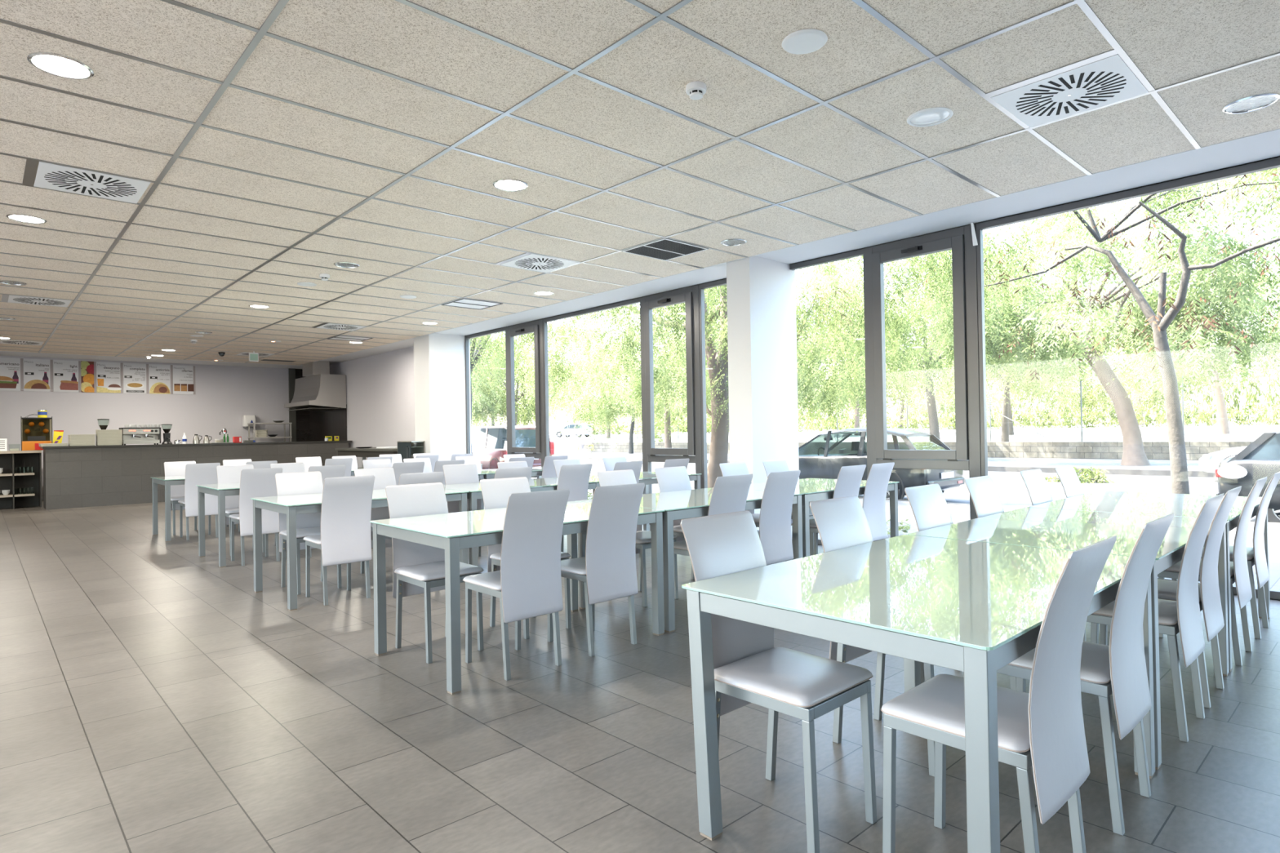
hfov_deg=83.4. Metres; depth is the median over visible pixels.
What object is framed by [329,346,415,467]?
wall
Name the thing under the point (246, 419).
dispenser
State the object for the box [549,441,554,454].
tail light
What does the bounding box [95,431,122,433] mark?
serving tray
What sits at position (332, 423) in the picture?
trim
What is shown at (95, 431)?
serving tray
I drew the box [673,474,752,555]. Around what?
dining chair
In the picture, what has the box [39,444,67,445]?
serving tray
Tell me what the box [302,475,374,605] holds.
dining chair
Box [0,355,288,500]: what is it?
wall
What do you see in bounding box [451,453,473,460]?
dining chair
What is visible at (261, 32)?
grid
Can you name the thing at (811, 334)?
tree
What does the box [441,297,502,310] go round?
ceiling light
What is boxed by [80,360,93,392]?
poster
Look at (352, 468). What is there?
dining table
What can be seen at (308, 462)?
dining chair
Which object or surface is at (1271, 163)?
window
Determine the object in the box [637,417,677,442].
clump
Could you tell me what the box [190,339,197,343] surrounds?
smoke detector
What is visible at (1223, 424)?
tree
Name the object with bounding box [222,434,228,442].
glass cruet
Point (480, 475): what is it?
dining table
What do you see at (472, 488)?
dining table
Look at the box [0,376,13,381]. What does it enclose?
picture
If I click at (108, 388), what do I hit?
picture
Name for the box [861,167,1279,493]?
street tree
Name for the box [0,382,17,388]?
picture
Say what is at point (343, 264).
recessed light
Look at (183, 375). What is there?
menu poster
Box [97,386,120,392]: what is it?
picture
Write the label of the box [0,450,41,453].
countertop
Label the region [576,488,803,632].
dining table
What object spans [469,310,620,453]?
street tree
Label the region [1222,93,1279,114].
recessed light
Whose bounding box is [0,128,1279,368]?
trim
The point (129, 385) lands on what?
picture
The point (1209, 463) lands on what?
parked car
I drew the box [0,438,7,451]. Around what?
carton
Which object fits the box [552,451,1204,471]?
sidewalk
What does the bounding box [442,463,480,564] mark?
dining chair
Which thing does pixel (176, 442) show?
milk jug
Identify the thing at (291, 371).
trim
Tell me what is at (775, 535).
dining chair
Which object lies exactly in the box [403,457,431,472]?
dining chair
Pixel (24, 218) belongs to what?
recessed light
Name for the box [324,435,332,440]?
carton
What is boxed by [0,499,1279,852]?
floor
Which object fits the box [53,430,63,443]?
snack bag
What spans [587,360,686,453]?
street tree
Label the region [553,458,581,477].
dining chair
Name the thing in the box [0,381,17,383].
picture
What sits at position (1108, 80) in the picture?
ceiling vent
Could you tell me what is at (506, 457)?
dining chair
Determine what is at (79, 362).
rail
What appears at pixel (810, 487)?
dining table
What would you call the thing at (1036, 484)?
dining chair
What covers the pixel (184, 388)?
picture
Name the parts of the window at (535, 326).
handle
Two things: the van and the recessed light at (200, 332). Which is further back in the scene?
the van
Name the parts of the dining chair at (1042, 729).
leg, leg, seat, seat frame, leg, backrest, leg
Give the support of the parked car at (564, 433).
on the field
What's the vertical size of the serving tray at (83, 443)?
0.020 m
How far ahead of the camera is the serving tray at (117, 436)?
13.36 m
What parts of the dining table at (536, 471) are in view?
leg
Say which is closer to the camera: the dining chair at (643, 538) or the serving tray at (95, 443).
the dining chair at (643, 538)
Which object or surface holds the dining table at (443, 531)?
on the floor
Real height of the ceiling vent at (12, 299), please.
0.006 m
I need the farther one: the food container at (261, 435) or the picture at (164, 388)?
the food container at (261, 435)
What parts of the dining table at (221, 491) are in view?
leg, leg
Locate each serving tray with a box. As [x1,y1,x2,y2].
[38,443,67,444]
[38,444,67,446]
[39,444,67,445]
[67,435,95,436]
[67,436,94,438]
[67,439,94,440]
[67,440,95,442]
[67,442,94,444]
[67,444,94,446]
[68,434,95,435]
[68,440,95,441]
[68,443,95,444]
[95,431,121,431]
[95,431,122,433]
[95,434,121,435]
[95,435,122,437]
[95,437,121,439]
[95,440,121,440]
[95,440,122,442]
[95,443,121,444]
[96,429,122,431]
[96,435,122,436]
[96,438,122,439]
[96,441,122,443]
[96,444,122,445]
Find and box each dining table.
[151,475,185,542]
[195,482,239,567]
[250,488,468,610]
[305,467,363,475]
[369,501,664,694]
[371,473,484,548]
[443,478,599,566]
[477,466,542,479]
[548,471,702,530]
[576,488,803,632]
[681,534,1155,852]
[712,478,899,557]
[907,507,1229,769]
[1027,490,1270,671]
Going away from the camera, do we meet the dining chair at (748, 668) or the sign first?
the dining chair at (748, 668)
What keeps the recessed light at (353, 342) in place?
in the ceiling
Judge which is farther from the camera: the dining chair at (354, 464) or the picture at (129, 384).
the picture at (129, 384)
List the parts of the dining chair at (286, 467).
backrest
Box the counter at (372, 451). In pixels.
[334,447,397,467]
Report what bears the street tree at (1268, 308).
on the sidewalk at (959, 513)
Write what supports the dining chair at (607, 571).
on the floor
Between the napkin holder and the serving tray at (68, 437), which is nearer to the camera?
the serving tray at (68, 437)
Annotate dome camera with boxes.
[217,351,225,356]
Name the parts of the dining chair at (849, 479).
seat, seat frame, leg, backrest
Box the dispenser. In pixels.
[242,415,256,427]
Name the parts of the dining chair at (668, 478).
backrest, seat, seat frame, leg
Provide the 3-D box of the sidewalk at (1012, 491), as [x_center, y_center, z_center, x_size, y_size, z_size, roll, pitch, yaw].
[-10.281,2.058,38.123,11.950,0.230,150.000,-1,-1,-43]
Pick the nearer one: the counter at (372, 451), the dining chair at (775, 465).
the dining chair at (775, 465)
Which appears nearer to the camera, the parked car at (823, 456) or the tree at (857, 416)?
the parked car at (823, 456)
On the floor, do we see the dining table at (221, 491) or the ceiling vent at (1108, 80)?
the dining table at (221, 491)
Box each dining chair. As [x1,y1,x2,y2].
[164,461,196,535]
[177,462,220,540]
[216,464,265,555]
[222,458,251,528]
[228,467,282,565]
[238,460,277,532]
[270,462,305,545]
[275,471,342,595]
[295,456,322,470]
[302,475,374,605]
[308,465,345,557]
[324,457,352,476]
[332,455,357,476]
[354,467,395,573]
[362,458,391,468]
[367,456,392,463]
[378,453,402,466]
[385,471,444,539]
[385,482,484,663]
[391,461,424,546]
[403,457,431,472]
[413,453,434,457]
[415,454,439,471]
[434,459,464,537]
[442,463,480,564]
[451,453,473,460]
[455,455,481,470]
[462,488,569,680]
[479,476,571,639]
[493,466,532,482]
[497,461,531,488]
[502,453,541,488]
[508,457,534,479]
[541,455,568,487]
[547,483,644,657]
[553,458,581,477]
[556,463,592,551]
[596,469,678,607]
[602,456,650,528]
[613,461,643,483]
[653,466,694,579]
[663,458,689,469]
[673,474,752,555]
[680,510,876,852]
[719,462,767,565]
[757,470,800,564]
[762,459,813,525]
[791,464,866,559]
[809,495,964,777]
[862,462,894,541]
[880,535,1116,852]
[904,483,1016,690]
[964,475,1086,641]
[996,513,1173,835]
[1020,468,1111,631]
[1055,465,1084,497]
[1086,493,1223,742]
[1099,485,1241,708]
[1157,476,1266,666]
[1171,471,1279,639]
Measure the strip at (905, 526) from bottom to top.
0.361 m
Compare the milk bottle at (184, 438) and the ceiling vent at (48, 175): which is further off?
the milk bottle at (184, 438)
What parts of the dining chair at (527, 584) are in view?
leg, seat, seat frame, leg, leg, backrest, leg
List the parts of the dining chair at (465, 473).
backrest, leg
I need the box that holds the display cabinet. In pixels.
[397,440,425,462]
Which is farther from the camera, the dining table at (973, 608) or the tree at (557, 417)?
the tree at (557, 417)
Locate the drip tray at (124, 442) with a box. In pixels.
[122,440,160,444]
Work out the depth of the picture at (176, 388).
16.47 m
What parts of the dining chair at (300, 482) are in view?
leg, seat frame, leg, backrest, seat, leg, leg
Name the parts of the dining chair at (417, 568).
leg, backrest, leg, seat, seat frame, leg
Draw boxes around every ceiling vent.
[0,339,43,345]
[7,294,71,306]
[33,161,151,203]
[235,351,275,356]
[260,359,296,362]
[315,323,364,330]
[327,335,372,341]
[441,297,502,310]
[500,253,578,272]
[622,238,708,260]
[990,53,1148,127]
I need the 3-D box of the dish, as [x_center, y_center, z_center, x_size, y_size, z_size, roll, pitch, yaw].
[-8.778,-0.114,17.441,0.260,0.045,0.260,-1,-1,-43]
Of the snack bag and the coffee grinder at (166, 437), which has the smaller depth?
the snack bag
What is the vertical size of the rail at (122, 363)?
0.665 m
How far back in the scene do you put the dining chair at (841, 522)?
2.83 m
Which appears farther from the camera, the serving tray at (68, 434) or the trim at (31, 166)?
the serving tray at (68, 434)
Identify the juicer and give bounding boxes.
[20,416,53,450]
[219,428,226,435]
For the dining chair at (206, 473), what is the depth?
8.58 m
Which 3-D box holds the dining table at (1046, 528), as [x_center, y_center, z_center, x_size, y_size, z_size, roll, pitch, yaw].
[1.980,0.819,3.253,1.401,0.730,0.901,-1,-1,-43]
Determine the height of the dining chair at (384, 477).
0.908 m
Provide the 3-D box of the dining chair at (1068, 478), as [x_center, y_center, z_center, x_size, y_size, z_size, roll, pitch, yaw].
[3.045,0.723,4.698,0.378,0.908,0.481,-1,-1,-43]
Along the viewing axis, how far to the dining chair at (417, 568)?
4.07 m
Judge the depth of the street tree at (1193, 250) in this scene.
20.34 m
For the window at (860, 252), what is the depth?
7.00 m
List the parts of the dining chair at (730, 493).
seat, seat frame, backrest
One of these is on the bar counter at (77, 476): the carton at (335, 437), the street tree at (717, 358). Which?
the carton at (335, 437)
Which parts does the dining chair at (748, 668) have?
leg, backrest, leg, seat frame, seat, leg, leg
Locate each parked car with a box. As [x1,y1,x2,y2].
[555,423,593,437]
[798,426,964,499]
[1198,446,1246,473]
[1214,427,1279,522]
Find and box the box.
[232,436,241,443]
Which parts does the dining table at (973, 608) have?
leg, leg, leg, leg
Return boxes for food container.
[253,430,267,432]
[253,432,267,435]
[253,434,267,436]
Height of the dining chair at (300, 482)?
0.908 m
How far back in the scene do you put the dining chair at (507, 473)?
6.09 m
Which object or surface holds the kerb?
on the sidewalk at (1012, 491)
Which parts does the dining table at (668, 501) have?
leg, leg, leg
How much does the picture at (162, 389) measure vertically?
0.139 m
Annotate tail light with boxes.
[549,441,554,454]
[1214,468,1222,477]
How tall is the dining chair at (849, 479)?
0.908 m
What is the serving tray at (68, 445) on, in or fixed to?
on the bar counter at (77, 476)
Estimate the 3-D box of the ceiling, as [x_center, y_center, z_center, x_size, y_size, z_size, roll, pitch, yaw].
[-4.155,-1.668,5.256,10.260,0.100,22.700,-1,-1,-43]
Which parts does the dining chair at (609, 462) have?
backrest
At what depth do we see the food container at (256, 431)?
17.08 m
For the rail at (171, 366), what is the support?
attached to the wall at (224, 394)
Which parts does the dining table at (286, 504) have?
leg, leg, leg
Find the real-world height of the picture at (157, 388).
0.200 m
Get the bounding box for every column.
[413,333,471,461]
[726,256,799,533]
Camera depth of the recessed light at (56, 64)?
3.29 m
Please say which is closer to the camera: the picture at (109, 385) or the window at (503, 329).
the window at (503, 329)
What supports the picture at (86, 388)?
attached to the poster at (86, 367)
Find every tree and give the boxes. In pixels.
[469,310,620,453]
[471,320,593,426]
[471,334,506,413]
[471,360,554,426]
[514,240,1066,488]
[522,360,627,433]
[548,336,671,438]
[554,287,719,455]
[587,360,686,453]
[653,262,911,422]
[671,333,811,425]
[795,231,1111,439]
[797,310,930,429]
[835,325,955,427]
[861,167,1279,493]
[899,274,1112,435]
[909,281,1092,441]
[911,178,1279,466]
[1044,300,1231,425]
[1089,249,1279,434]
[1106,167,1279,409]
[1255,252,1279,311]
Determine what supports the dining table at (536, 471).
on the floor
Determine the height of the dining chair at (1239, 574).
0.908 m
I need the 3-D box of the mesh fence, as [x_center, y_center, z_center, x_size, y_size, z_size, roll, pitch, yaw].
[5.257,-0.297,40.969,0.056,2.406,55.056,-1,-1,-43]
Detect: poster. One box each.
[0,357,20,391]
[23,358,50,391]
[53,360,78,391]
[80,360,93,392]
[96,361,121,392]
[123,363,146,393]
[148,364,170,394]
[173,364,194,394]
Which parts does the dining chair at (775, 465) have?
backrest, seat, seat frame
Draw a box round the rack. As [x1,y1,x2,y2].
[247,422,292,441]
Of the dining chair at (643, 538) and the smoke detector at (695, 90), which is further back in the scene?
the dining chair at (643, 538)
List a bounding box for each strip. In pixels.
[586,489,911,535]
[970,222,977,245]
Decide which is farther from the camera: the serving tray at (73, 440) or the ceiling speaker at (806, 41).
the serving tray at (73, 440)
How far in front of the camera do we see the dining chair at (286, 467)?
8.17 m
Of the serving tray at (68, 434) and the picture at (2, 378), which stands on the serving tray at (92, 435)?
the serving tray at (68, 434)
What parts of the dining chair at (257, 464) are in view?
backrest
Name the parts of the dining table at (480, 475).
leg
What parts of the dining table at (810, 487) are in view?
leg, leg, leg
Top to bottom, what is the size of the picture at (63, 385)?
0.180 m
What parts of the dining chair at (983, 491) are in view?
backrest, leg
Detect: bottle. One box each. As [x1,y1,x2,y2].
[182,432,186,444]
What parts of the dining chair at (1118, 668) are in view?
leg, seat frame, seat, leg, backrest, leg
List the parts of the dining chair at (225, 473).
leg, seat, backrest, leg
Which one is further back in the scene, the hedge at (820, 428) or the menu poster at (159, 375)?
the hedge at (820, 428)
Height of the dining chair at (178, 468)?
0.908 m
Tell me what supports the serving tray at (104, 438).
on the serving tray at (95, 440)
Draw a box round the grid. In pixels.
[0,0,1279,364]
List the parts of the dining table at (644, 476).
leg, leg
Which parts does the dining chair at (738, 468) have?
backrest, seat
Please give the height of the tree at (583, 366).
9.658 m
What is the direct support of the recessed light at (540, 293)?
in the ceiling
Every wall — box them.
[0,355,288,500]
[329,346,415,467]
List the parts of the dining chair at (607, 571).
leg, seat, seat frame, leg, leg, backrest, leg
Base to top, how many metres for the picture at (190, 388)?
0.160 m
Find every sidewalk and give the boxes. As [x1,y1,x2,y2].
[531,460,1256,520]
[531,478,1279,590]
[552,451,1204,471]
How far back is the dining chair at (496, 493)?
4.49 m
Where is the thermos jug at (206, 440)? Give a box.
[203,435,211,443]
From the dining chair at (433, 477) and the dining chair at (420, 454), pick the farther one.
the dining chair at (420, 454)
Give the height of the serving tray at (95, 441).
0.020 m
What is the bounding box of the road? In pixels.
[554,441,1253,460]
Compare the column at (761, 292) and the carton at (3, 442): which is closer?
the column at (761, 292)
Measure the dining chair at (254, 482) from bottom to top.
0.908 m
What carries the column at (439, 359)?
attached to the wall at (380, 387)
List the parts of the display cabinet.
door, panel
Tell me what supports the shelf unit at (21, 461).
on the floor
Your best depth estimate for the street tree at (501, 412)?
46.62 m
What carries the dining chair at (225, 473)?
on the floor
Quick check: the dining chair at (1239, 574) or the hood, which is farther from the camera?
the hood
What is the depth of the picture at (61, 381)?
15.16 m
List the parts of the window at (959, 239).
handle, sash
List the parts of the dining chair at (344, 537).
leg, seat, seat frame, leg, backrest, leg, leg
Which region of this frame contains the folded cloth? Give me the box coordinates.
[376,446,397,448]
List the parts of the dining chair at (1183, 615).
leg, seat frame, seat, leg, leg, backrest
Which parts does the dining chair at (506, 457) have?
backrest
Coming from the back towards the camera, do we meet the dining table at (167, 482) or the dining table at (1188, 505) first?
the dining table at (167, 482)
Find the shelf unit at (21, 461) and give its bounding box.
[0,450,41,509]
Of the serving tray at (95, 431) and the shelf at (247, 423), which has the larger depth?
the shelf at (247, 423)
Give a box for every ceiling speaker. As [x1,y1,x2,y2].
[189,334,203,337]
[297,281,316,286]
[400,294,416,298]
[782,28,827,54]
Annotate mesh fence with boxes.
[481,368,1279,442]
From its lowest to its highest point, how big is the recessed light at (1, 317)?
0.009 m
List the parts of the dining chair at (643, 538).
backrest, leg, leg, seat frame, seat, leg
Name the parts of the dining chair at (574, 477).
leg, backrest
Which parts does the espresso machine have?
cup rail, panel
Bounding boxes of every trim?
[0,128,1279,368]
[1,48,1118,327]
[288,368,296,441]
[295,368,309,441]
[309,404,346,441]
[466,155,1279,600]
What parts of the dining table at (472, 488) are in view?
leg, leg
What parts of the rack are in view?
post, post, post, post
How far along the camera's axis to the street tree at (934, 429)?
26.13 m
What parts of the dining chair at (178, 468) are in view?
leg, seat frame, seat, backrest, leg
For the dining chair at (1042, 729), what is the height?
0.908 m
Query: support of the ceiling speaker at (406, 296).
attached to the ceiling
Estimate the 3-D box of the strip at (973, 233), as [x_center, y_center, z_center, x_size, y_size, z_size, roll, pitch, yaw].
[2.874,-1.656,6.175,0.028,0.195,0.045,-1,-1,-43]
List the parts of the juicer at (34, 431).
black plate, pulp drawer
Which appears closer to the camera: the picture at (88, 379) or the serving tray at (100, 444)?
the serving tray at (100, 444)
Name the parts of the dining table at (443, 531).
leg, leg, leg, leg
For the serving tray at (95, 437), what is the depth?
13.32 m
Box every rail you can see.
[20,358,23,391]
[49,360,53,391]
[78,360,81,391]
[93,361,96,392]
[120,362,123,393]
[146,364,148,393]
[170,364,173,394]
[193,365,195,394]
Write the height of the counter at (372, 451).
0.965 m
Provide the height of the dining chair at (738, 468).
0.908 m
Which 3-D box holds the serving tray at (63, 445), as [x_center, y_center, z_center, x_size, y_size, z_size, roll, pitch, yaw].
[-10.533,0.350,12.892,0.400,0.018,0.300,-1,-1,-43]
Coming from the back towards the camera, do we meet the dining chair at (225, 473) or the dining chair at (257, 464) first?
the dining chair at (257, 464)
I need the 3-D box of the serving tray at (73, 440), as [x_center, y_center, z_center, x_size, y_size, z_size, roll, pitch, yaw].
[-10.237,0.262,13.168,0.385,0.020,0.300,-1,-1,-43]
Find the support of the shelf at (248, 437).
attached to the rack
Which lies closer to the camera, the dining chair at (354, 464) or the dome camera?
the dining chair at (354, 464)
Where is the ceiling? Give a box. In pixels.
[0,0,1279,364]
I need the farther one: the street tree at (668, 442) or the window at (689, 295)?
the street tree at (668, 442)
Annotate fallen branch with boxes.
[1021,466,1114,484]
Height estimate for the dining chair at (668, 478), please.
0.908 m
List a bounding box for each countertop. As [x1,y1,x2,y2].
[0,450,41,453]
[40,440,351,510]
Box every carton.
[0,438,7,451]
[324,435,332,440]
[333,435,338,440]
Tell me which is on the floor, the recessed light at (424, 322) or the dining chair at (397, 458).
the dining chair at (397, 458)
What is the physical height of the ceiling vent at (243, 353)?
0.006 m
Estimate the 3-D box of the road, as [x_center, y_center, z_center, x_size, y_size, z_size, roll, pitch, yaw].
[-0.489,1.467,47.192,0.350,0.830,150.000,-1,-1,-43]
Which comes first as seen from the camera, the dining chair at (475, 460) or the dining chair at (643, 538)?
the dining chair at (643, 538)
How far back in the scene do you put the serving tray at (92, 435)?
13.08 m
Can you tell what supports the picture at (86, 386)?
attached to the poster at (86, 367)
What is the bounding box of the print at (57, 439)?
[53,435,62,443]
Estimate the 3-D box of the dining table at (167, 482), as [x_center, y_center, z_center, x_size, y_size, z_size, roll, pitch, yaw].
[-5.337,0.990,9.181,1.401,0.730,0.901,-1,-1,-43]
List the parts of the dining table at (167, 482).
leg, leg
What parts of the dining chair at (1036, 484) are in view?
backrest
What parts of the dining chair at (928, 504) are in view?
backrest, leg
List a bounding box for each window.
[464,327,507,454]
[506,319,545,466]
[542,297,644,471]
[641,284,702,524]
[698,278,726,516]
[789,248,870,545]
[866,223,981,541]
[976,156,1279,599]
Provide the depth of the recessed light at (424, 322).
10.98 m
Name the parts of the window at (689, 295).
handle, sash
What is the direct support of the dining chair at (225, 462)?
on the floor
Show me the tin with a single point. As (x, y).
(41, 413)
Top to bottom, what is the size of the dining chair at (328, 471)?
0.908 m
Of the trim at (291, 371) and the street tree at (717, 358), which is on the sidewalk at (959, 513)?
the street tree at (717, 358)
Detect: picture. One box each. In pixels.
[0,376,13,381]
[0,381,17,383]
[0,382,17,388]
[23,379,49,389]
[31,382,47,389]
[59,382,78,390]
[60,380,78,383]
[80,360,89,368]
[80,368,87,376]
[80,382,92,391]
[83,373,93,384]
[84,386,93,392]
[86,364,93,373]
[97,378,103,386]
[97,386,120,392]
[107,386,121,390]
[108,384,120,387]
[125,382,144,389]
[127,382,142,386]
[149,382,170,394]
[153,384,169,393]
[159,386,167,392]
[173,385,180,391]
[181,385,186,391]
[187,386,194,391]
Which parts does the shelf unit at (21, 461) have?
shelf, shelf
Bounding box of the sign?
[248,351,258,361]
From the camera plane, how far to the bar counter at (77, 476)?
13.47 m
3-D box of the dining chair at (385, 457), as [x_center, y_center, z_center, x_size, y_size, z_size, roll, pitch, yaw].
[-3.778,0.882,10.191,0.378,0.908,0.481,-1,-1,-43]
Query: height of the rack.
0.670 m
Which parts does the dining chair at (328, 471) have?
backrest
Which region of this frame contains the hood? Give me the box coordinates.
[284,360,346,411]
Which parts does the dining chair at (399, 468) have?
backrest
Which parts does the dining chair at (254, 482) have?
leg, seat, seat frame, leg, backrest, leg, leg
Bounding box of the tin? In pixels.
[37,409,47,417]
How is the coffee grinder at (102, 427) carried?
on the bar counter at (77, 476)
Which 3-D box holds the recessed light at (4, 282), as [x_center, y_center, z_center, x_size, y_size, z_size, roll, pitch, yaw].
[-6.767,-1.549,7.742,0.240,0.009,0.240,-1,-1,-43]
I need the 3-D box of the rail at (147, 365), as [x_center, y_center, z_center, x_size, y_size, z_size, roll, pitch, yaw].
[-11.040,-1.071,16.100,0.044,0.665,0.009,-1,-1,-43]
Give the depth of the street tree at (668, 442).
37.53 m
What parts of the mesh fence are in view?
post, post, post, post, post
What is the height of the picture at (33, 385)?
0.120 m
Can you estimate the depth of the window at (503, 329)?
12.70 m
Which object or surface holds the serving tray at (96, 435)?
on the serving tray at (117, 436)
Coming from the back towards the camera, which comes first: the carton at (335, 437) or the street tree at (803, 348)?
the street tree at (803, 348)
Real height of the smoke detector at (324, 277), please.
0.060 m
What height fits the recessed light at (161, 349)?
0.009 m
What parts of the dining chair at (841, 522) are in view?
leg, backrest, leg, leg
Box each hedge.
[591,414,854,435]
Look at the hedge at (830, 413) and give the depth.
94.77 m
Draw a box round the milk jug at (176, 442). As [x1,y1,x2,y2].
[173,440,182,444]
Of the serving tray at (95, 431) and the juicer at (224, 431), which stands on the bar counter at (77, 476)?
the juicer at (224, 431)
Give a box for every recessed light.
[0,280,26,285]
[0,316,16,319]
[5,213,46,223]
[26,52,93,79]
[160,349,175,351]
[195,331,212,333]
[248,304,269,308]
[333,262,359,267]
[349,341,363,343]
[421,321,437,324]
[493,178,528,191]
[533,291,553,295]
[720,238,746,246]
[906,106,953,126]
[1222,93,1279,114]
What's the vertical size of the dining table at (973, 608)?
0.730 m
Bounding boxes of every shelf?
[247,422,292,424]
[247,436,292,438]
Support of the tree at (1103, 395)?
on the field
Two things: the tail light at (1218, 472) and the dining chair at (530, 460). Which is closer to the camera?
the dining chair at (530, 460)
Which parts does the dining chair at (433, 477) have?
backrest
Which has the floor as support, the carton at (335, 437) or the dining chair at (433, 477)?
the dining chair at (433, 477)
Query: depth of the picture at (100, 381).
15.51 m
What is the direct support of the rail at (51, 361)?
attached to the wall at (224, 394)
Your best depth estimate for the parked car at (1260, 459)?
9.72 m
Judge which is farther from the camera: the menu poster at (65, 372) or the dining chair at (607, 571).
the menu poster at (65, 372)
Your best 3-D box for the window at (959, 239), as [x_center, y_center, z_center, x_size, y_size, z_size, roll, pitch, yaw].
[2.573,-0.275,6.585,0.147,2.950,1.045,-1,-1,-43]
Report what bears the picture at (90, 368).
on the poster at (86, 367)
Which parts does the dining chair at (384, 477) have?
leg, backrest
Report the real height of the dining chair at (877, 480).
0.908 m
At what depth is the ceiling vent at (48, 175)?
4.79 m
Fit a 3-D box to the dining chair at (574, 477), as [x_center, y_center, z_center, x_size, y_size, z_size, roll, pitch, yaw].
[-0.723,0.803,6.710,0.378,0.908,0.481,-1,-1,-43]
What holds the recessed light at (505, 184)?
in the ceiling
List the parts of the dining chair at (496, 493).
leg, backrest, leg, seat, seat frame, leg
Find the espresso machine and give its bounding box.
[119,427,160,444]
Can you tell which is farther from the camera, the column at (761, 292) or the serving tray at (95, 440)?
the serving tray at (95, 440)
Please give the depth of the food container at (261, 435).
17.09 m
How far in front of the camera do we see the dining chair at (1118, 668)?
2.14 m
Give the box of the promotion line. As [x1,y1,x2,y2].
[6,388,66,391]
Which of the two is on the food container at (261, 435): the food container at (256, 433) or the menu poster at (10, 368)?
the food container at (256, 433)
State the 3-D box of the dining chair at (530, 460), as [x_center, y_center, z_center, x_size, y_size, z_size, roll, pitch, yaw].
[-1.591,0.835,8.945,0.378,0.908,0.481,-1,-1,-43]
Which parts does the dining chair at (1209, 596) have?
leg, seat, seat frame, leg, leg, backrest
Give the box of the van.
[471,425,554,469]
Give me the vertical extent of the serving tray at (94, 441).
0.020 m
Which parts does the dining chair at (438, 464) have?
backrest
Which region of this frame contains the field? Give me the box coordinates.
[549,421,1279,442]
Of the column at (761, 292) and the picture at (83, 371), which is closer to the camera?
the column at (761, 292)
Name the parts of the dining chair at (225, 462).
backrest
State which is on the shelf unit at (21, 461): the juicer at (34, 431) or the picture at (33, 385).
the juicer at (34, 431)
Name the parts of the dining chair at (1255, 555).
seat, seat frame, leg, leg, backrest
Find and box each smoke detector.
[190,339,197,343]
[319,273,329,280]
[685,80,706,99]
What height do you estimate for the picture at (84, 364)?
0.174 m
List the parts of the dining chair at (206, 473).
leg, leg, backrest, leg, leg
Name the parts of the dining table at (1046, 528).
leg, leg, leg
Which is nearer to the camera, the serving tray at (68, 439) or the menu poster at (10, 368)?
the serving tray at (68, 439)
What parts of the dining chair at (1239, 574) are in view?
leg, seat frame, seat, leg, leg, backrest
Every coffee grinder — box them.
[97,418,109,439]
[160,424,172,444]
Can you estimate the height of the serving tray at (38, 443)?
0.018 m
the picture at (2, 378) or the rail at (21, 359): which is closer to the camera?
the picture at (2, 378)
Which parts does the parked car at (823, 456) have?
number plate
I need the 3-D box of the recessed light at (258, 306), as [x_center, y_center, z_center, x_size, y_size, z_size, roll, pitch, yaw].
[-4.970,-1.566,9.377,0.240,0.009,0.240,-1,-1,-43]
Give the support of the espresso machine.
on the bar counter at (77, 476)
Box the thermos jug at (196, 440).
[192,434,201,444]
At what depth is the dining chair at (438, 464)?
8.09 m
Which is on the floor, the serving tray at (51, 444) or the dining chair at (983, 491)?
the dining chair at (983, 491)
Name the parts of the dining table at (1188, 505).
leg, leg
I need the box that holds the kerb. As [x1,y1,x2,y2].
[531,457,1279,524]
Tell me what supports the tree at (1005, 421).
on the field
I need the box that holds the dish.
[273,420,284,422]
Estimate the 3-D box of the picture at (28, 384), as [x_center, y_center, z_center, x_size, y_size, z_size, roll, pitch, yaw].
[-12.426,-0.871,14.802,0.412,0.190,0.002,-1,-1,-43]
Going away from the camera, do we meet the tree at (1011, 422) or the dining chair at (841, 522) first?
the dining chair at (841, 522)
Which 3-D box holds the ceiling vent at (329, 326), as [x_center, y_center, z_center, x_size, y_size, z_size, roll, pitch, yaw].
[-4.683,-1.555,11.237,0.572,0.006,0.572,-1,-1,-43]
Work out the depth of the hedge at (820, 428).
68.67 m
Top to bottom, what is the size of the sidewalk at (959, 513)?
0.280 m
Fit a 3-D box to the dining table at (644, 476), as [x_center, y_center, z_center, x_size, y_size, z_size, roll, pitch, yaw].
[-0.137,0.890,7.651,1.401,0.730,0.901,-1,-1,-43]
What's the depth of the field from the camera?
40.39 m
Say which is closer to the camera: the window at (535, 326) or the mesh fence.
the window at (535, 326)
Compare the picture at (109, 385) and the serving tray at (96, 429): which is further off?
the picture at (109, 385)
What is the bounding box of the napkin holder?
[243,440,255,442]

